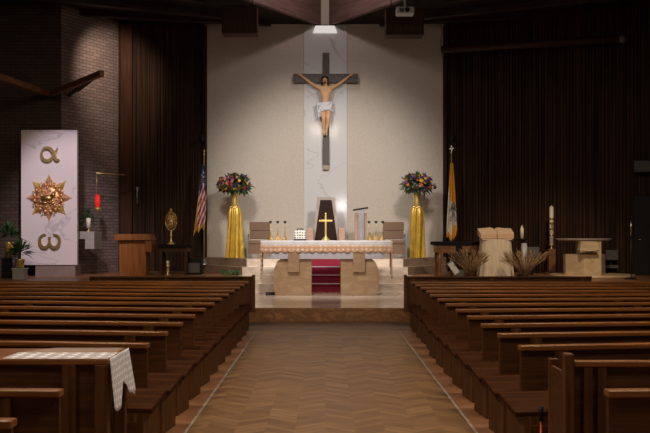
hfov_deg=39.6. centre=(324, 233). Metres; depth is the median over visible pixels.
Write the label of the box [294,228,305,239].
lantern
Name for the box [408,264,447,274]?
step
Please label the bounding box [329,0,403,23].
ceiling
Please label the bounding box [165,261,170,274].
candle holder
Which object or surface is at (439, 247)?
table
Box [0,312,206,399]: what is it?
pew
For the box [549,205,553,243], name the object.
candle
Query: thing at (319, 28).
light
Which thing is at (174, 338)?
pew
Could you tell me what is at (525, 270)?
sheaf
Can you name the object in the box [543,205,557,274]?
paschal candle
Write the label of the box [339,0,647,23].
ceiling
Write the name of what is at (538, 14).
ceiling beam
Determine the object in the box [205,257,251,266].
step
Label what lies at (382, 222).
candlestick
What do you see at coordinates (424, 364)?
trim
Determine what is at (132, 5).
ceiling beam
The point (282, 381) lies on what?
floor
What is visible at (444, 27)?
trim
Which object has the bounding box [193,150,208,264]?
flag
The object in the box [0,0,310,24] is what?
ceiling
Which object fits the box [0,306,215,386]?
pew
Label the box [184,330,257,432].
trim
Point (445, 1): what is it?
ceiling beam
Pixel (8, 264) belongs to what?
plant stand
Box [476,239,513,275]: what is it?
book stand
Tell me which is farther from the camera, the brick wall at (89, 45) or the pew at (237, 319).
the brick wall at (89, 45)
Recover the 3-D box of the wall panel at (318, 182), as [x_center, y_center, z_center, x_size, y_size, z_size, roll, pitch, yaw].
[0.014,-2.594,25.275,1.200,6.468,0.050,0,0,0]
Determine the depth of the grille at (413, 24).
22.29 m
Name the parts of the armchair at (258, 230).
seat, rail, backrest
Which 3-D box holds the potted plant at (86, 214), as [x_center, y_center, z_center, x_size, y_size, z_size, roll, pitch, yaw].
[-6.061,-0.374,22.944,0.561,0.623,0.561,0,0,0]
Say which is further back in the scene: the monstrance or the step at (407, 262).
the step at (407, 262)
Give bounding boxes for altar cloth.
[260,240,392,278]
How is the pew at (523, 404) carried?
on the floor at (282, 381)
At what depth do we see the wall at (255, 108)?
25.30 m
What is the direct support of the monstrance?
on the side table at (164, 248)
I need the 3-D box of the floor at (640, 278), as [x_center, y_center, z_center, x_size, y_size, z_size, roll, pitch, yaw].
[6.030,1.235,22.800,7.940,0.390,5.600,0,0,0]
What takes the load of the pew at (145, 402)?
on the floor at (282, 381)
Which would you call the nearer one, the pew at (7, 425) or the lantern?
the pew at (7, 425)
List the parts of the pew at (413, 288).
panel, seat, seat, rail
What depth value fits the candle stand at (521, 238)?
22.27 m
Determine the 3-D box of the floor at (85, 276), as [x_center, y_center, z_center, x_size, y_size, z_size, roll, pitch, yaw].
[-6.030,1.235,22.800,7.940,0.390,5.600,0,0,0]
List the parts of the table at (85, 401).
panel, leg, leg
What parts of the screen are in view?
post, panel, rail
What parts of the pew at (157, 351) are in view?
panel, rail, seat, seat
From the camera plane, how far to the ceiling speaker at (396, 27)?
22.29 m
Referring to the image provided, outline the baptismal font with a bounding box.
[549,238,635,278]
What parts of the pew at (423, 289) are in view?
seat, seat, rail, panel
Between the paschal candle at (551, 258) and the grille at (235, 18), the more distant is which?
the paschal candle at (551, 258)
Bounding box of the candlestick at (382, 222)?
[380,221,384,239]
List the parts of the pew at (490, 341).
seat, seat, rail, panel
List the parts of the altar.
bracket post, bracket post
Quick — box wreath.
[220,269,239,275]
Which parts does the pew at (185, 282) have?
rail, panel, seat, seat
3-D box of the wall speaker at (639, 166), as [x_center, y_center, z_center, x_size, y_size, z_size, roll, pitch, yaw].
[8.000,-1.687,22.575,0.500,0.325,0.400,0,0,29]
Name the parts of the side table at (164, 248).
leg, leg, leg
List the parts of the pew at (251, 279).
rail, post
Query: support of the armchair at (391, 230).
on the step at (254, 261)
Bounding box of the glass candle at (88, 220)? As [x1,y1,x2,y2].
[86,218,90,230]
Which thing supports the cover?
attached to the baptismal font
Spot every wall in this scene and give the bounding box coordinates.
[0,4,60,274]
[61,4,117,273]
[205,0,444,256]
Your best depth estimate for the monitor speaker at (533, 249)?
22.80 m
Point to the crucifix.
(324, 108)
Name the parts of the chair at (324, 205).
armrest, backrest, armrest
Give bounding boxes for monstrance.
[165,210,176,244]
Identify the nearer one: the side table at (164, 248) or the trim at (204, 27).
the side table at (164, 248)
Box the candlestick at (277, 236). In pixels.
[275,221,279,239]
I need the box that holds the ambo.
[114,234,155,275]
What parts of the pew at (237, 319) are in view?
panel, rail, seat, seat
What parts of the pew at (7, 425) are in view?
panel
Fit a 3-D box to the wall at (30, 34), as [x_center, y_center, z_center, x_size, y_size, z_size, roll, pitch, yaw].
[-8.375,-2.300,23.175,3.250,8.000,0.150,0,0,0]
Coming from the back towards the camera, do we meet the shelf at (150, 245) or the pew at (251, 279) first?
the shelf at (150, 245)
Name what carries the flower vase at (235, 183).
on the pedestal at (234, 244)
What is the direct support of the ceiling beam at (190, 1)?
attached to the ceiling at (275, 17)
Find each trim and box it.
[120,23,132,233]
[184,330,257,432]
[203,26,206,256]
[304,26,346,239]
[398,330,477,432]
[443,26,446,263]
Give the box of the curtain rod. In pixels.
[440,0,628,52]
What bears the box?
on the floor at (640, 278)
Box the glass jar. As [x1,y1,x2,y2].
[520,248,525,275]
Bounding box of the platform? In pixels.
[255,292,403,307]
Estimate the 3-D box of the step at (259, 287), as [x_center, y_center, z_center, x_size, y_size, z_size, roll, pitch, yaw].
[0.000,1.331,23.750,4.540,0.198,3.100,0,0,0]
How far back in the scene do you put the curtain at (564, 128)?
23.83 m
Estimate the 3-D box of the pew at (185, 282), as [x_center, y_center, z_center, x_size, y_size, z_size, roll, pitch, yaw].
[-3.009,1.259,15.879,3.420,0.882,0.503,0,0,3]
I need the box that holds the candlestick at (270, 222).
[268,221,272,239]
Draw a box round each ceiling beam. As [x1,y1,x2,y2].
[34,0,221,19]
[79,10,270,26]
[175,0,205,3]
[379,10,565,26]
[424,0,615,19]
[444,0,474,3]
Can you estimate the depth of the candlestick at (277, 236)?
21.29 m
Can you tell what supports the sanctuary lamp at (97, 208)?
attached to the brick wall at (89, 45)
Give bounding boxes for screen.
[404,275,591,327]
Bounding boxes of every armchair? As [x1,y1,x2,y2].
[246,222,271,258]
[381,222,406,258]
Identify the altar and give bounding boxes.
[271,251,382,294]
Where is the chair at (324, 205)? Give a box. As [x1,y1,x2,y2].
[307,197,344,240]
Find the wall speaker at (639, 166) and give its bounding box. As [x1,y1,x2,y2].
[633,159,649,172]
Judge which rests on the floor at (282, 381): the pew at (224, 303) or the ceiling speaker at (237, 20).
the pew at (224, 303)
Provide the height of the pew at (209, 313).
0.882 m
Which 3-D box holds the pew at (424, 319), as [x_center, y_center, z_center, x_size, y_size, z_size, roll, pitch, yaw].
[4.357,1.259,13.375,5.820,0.882,0.503,0,0,-3]
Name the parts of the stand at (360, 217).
panel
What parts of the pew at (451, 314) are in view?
seat, seat, rail, panel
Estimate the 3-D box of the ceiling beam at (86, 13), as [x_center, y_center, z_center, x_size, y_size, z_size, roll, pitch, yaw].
[-5.650,-5.810,23.950,8.515,0.140,0.201,0,0,-13]
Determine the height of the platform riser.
0.270 m
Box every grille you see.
[188,263,199,272]
[223,6,254,31]
[388,9,421,32]
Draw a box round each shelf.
[78,231,101,248]
[145,240,155,251]
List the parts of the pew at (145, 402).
panel, rail, seat, seat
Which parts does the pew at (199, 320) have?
panel, rail, seat, seat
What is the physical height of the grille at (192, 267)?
0.250 m
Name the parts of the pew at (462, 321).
seat, seat, rail, panel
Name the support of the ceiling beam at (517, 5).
attached to the ceiling at (374, 17)
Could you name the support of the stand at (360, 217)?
on the step at (254, 261)
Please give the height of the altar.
1.267 m
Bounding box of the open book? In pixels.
[477,228,513,238]
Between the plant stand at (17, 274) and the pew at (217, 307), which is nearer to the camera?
the pew at (217, 307)
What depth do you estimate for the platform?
19.43 m
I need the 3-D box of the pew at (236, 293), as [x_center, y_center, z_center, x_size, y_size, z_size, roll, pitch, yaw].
[-4.177,1.259,14.527,5.820,0.882,0.503,0,0,7]
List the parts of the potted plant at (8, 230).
pot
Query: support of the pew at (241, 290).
on the floor at (282, 381)
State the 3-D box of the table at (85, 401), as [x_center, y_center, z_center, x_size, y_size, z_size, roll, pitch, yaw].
[-3.010,1.258,6.145,3.200,0.885,0.590,0,0,0]
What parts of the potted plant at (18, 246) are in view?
pot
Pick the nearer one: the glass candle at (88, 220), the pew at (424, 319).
the pew at (424, 319)
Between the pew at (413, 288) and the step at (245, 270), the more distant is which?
the step at (245, 270)
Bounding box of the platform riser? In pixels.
[249,308,409,321]
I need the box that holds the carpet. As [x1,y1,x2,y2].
[312,259,339,291]
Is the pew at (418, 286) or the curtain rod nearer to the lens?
the pew at (418, 286)
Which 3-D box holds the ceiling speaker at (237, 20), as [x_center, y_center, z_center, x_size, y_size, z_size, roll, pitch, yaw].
[-2.118,-5.422,22.544,0.877,0.916,0.512,0,0,0]
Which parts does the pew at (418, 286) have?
seat, panel, seat, rail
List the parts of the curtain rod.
casing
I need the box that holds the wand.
[539,406,542,432]
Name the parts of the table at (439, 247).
leg, leg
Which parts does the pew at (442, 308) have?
seat, seat, rail, panel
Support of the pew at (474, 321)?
on the floor at (282, 381)
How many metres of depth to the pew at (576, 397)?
5.83 m
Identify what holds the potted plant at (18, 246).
on the plant stand at (17, 274)
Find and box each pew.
[0,282,249,336]
[0,285,245,342]
[0,288,240,349]
[0,292,235,356]
[0,296,229,365]
[0,300,223,375]
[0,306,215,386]
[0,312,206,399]
[0,320,195,415]
[0,329,182,432]
[0,340,166,432]
[0,388,63,432]
[0,418,16,432]
[54,281,251,330]
[89,275,254,311]
[408,282,649,332]
[412,284,649,337]
[416,287,649,344]
[421,290,649,349]
[424,293,649,358]
[431,297,649,367]
[438,302,649,377]
[446,307,649,388]
[456,314,649,402]
[467,321,649,418]
[481,331,649,432]
[498,342,649,432]
[548,353,649,432]
[604,388,649,432]
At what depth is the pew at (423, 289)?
13.86 m
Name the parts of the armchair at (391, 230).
backrest, rail, seat, leg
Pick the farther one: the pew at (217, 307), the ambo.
the ambo
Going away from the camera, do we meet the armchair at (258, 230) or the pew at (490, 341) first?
the pew at (490, 341)
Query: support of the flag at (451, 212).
on the step at (412, 270)
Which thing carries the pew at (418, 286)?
on the floor at (282, 381)
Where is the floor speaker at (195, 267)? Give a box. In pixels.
[188,258,202,274]
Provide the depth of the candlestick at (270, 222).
21.29 m
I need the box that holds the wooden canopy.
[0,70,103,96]
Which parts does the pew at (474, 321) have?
seat, seat, rail, panel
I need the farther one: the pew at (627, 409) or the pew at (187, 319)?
the pew at (187, 319)
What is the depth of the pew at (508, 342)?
7.51 m
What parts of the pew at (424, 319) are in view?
seat, seat, panel, rail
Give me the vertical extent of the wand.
0.538 m
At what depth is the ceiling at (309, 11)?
24.30 m
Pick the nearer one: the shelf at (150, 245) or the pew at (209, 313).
the pew at (209, 313)
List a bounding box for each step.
[203,265,241,274]
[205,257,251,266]
[239,275,411,282]
[242,267,407,274]
[247,257,402,266]
[255,283,403,291]
[398,257,445,266]
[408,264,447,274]
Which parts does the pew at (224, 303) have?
panel, rail, seat, seat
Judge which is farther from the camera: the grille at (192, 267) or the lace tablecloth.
the grille at (192, 267)
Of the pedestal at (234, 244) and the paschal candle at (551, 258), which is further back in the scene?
the pedestal at (234, 244)
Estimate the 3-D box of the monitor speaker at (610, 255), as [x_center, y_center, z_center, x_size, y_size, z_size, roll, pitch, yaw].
[7.253,0.723,22.900,0.320,0.634,0.200,0,0,0]
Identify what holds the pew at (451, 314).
on the floor at (282, 381)
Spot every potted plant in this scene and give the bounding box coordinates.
[0,219,23,257]
[5,238,33,267]
[78,208,96,230]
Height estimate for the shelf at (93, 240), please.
0.438 m
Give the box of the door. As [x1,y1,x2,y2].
[634,196,649,275]
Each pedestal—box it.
[225,206,244,257]
[409,206,425,257]
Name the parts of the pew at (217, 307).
panel, rail, seat, seat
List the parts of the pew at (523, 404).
seat, seat, rail, panel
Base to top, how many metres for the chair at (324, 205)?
1.632 m
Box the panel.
[21,130,80,276]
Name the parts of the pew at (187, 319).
panel, rail, seat, seat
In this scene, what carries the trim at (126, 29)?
attached to the curtain at (167, 58)
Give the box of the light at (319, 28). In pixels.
[313,24,336,32]
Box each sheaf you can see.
[447,249,489,275]
[499,249,548,275]
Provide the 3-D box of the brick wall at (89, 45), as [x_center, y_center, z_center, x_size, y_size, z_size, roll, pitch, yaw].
[-6.301,-2.300,24.086,0.150,8.000,2.161,0,0,28]
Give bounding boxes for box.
[448,261,462,275]
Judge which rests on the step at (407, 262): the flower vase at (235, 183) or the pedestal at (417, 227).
the pedestal at (417, 227)
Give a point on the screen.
(407, 279)
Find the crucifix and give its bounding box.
[293,53,357,169]
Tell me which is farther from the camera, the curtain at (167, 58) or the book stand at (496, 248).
the curtain at (167, 58)
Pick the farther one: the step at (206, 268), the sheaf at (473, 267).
the step at (206, 268)
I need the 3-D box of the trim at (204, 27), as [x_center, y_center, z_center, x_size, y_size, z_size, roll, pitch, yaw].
[-3.350,-2.480,25.220,0.100,6.640,0.120,0,0,0]
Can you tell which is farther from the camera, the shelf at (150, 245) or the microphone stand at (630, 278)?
the shelf at (150, 245)
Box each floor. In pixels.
[0,271,234,282]
[166,322,493,432]
[412,271,649,281]
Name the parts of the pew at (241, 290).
rail, panel, seat, seat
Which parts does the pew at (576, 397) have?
post, panel, post, rail, panel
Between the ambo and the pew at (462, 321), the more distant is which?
the ambo
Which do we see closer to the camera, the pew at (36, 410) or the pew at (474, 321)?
the pew at (36, 410)
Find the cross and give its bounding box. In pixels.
[319,213,332,239]
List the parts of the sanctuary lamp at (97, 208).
red glass, arm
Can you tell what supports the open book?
on the book stand at (496, 248)
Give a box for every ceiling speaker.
[222,0,257,36]
[385,0,423,38]
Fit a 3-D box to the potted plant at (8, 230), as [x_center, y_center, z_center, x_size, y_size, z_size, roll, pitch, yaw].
[-7.420,0.107,21.288,0.702,0.917,0.726,0,0,25]
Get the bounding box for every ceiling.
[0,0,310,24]
[244,0,320,23]
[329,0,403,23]
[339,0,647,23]
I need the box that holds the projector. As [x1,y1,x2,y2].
[396,0,413,16]
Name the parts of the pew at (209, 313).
panel, rail, seat, seat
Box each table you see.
[0,348,126,432]
[158,244,191,274]
[430,241,479,275]
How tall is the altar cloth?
0.890 m
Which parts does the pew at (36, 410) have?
rail, panel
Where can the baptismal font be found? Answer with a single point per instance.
(592, 264)
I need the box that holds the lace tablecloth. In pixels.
[2,348,135,410]
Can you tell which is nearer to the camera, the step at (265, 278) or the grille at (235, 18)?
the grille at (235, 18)
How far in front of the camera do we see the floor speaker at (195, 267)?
23.10 m
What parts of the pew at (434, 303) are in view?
seat, seat, rail, panel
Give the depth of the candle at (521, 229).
22.26 m
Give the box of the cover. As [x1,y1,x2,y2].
[577,241,598,251]
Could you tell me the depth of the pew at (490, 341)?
8.32 m
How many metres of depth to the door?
22.70 m
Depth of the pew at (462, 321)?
9.92 m
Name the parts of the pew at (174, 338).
panel, rail, seat, seat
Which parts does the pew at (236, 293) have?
rail, panel, seat, seat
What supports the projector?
hanging from the ceiling at (374, 17)
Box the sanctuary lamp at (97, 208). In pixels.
[94,172,124,213]
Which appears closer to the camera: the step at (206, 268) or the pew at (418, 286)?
the pew at (418, 286)
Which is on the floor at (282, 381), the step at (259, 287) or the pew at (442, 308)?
the pew at (442, 308)
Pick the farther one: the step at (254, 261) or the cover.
the step at (254, 261)
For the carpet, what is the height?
0.802 m
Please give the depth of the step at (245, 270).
22.80 m
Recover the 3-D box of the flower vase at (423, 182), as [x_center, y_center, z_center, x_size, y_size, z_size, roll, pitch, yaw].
[2.447,-1.224,23.992,1.107,0.955,1.102,0,0,0]
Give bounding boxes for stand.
[0,258,17,277]
[12,269,27,279]
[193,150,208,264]
[353,207,367,240]
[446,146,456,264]
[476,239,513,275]
[516,226,527,275]
[625,221,636,279]
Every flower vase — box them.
[216,172,254,205]
[399,171,437,205]
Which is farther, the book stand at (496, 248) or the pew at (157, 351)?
the book stand at (496, 248)
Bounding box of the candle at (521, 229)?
[520,226,523,237]
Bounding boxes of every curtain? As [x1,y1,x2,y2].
[118,22,204,271]
[445,0,649,273]
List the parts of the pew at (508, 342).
seat, seat, rail, panel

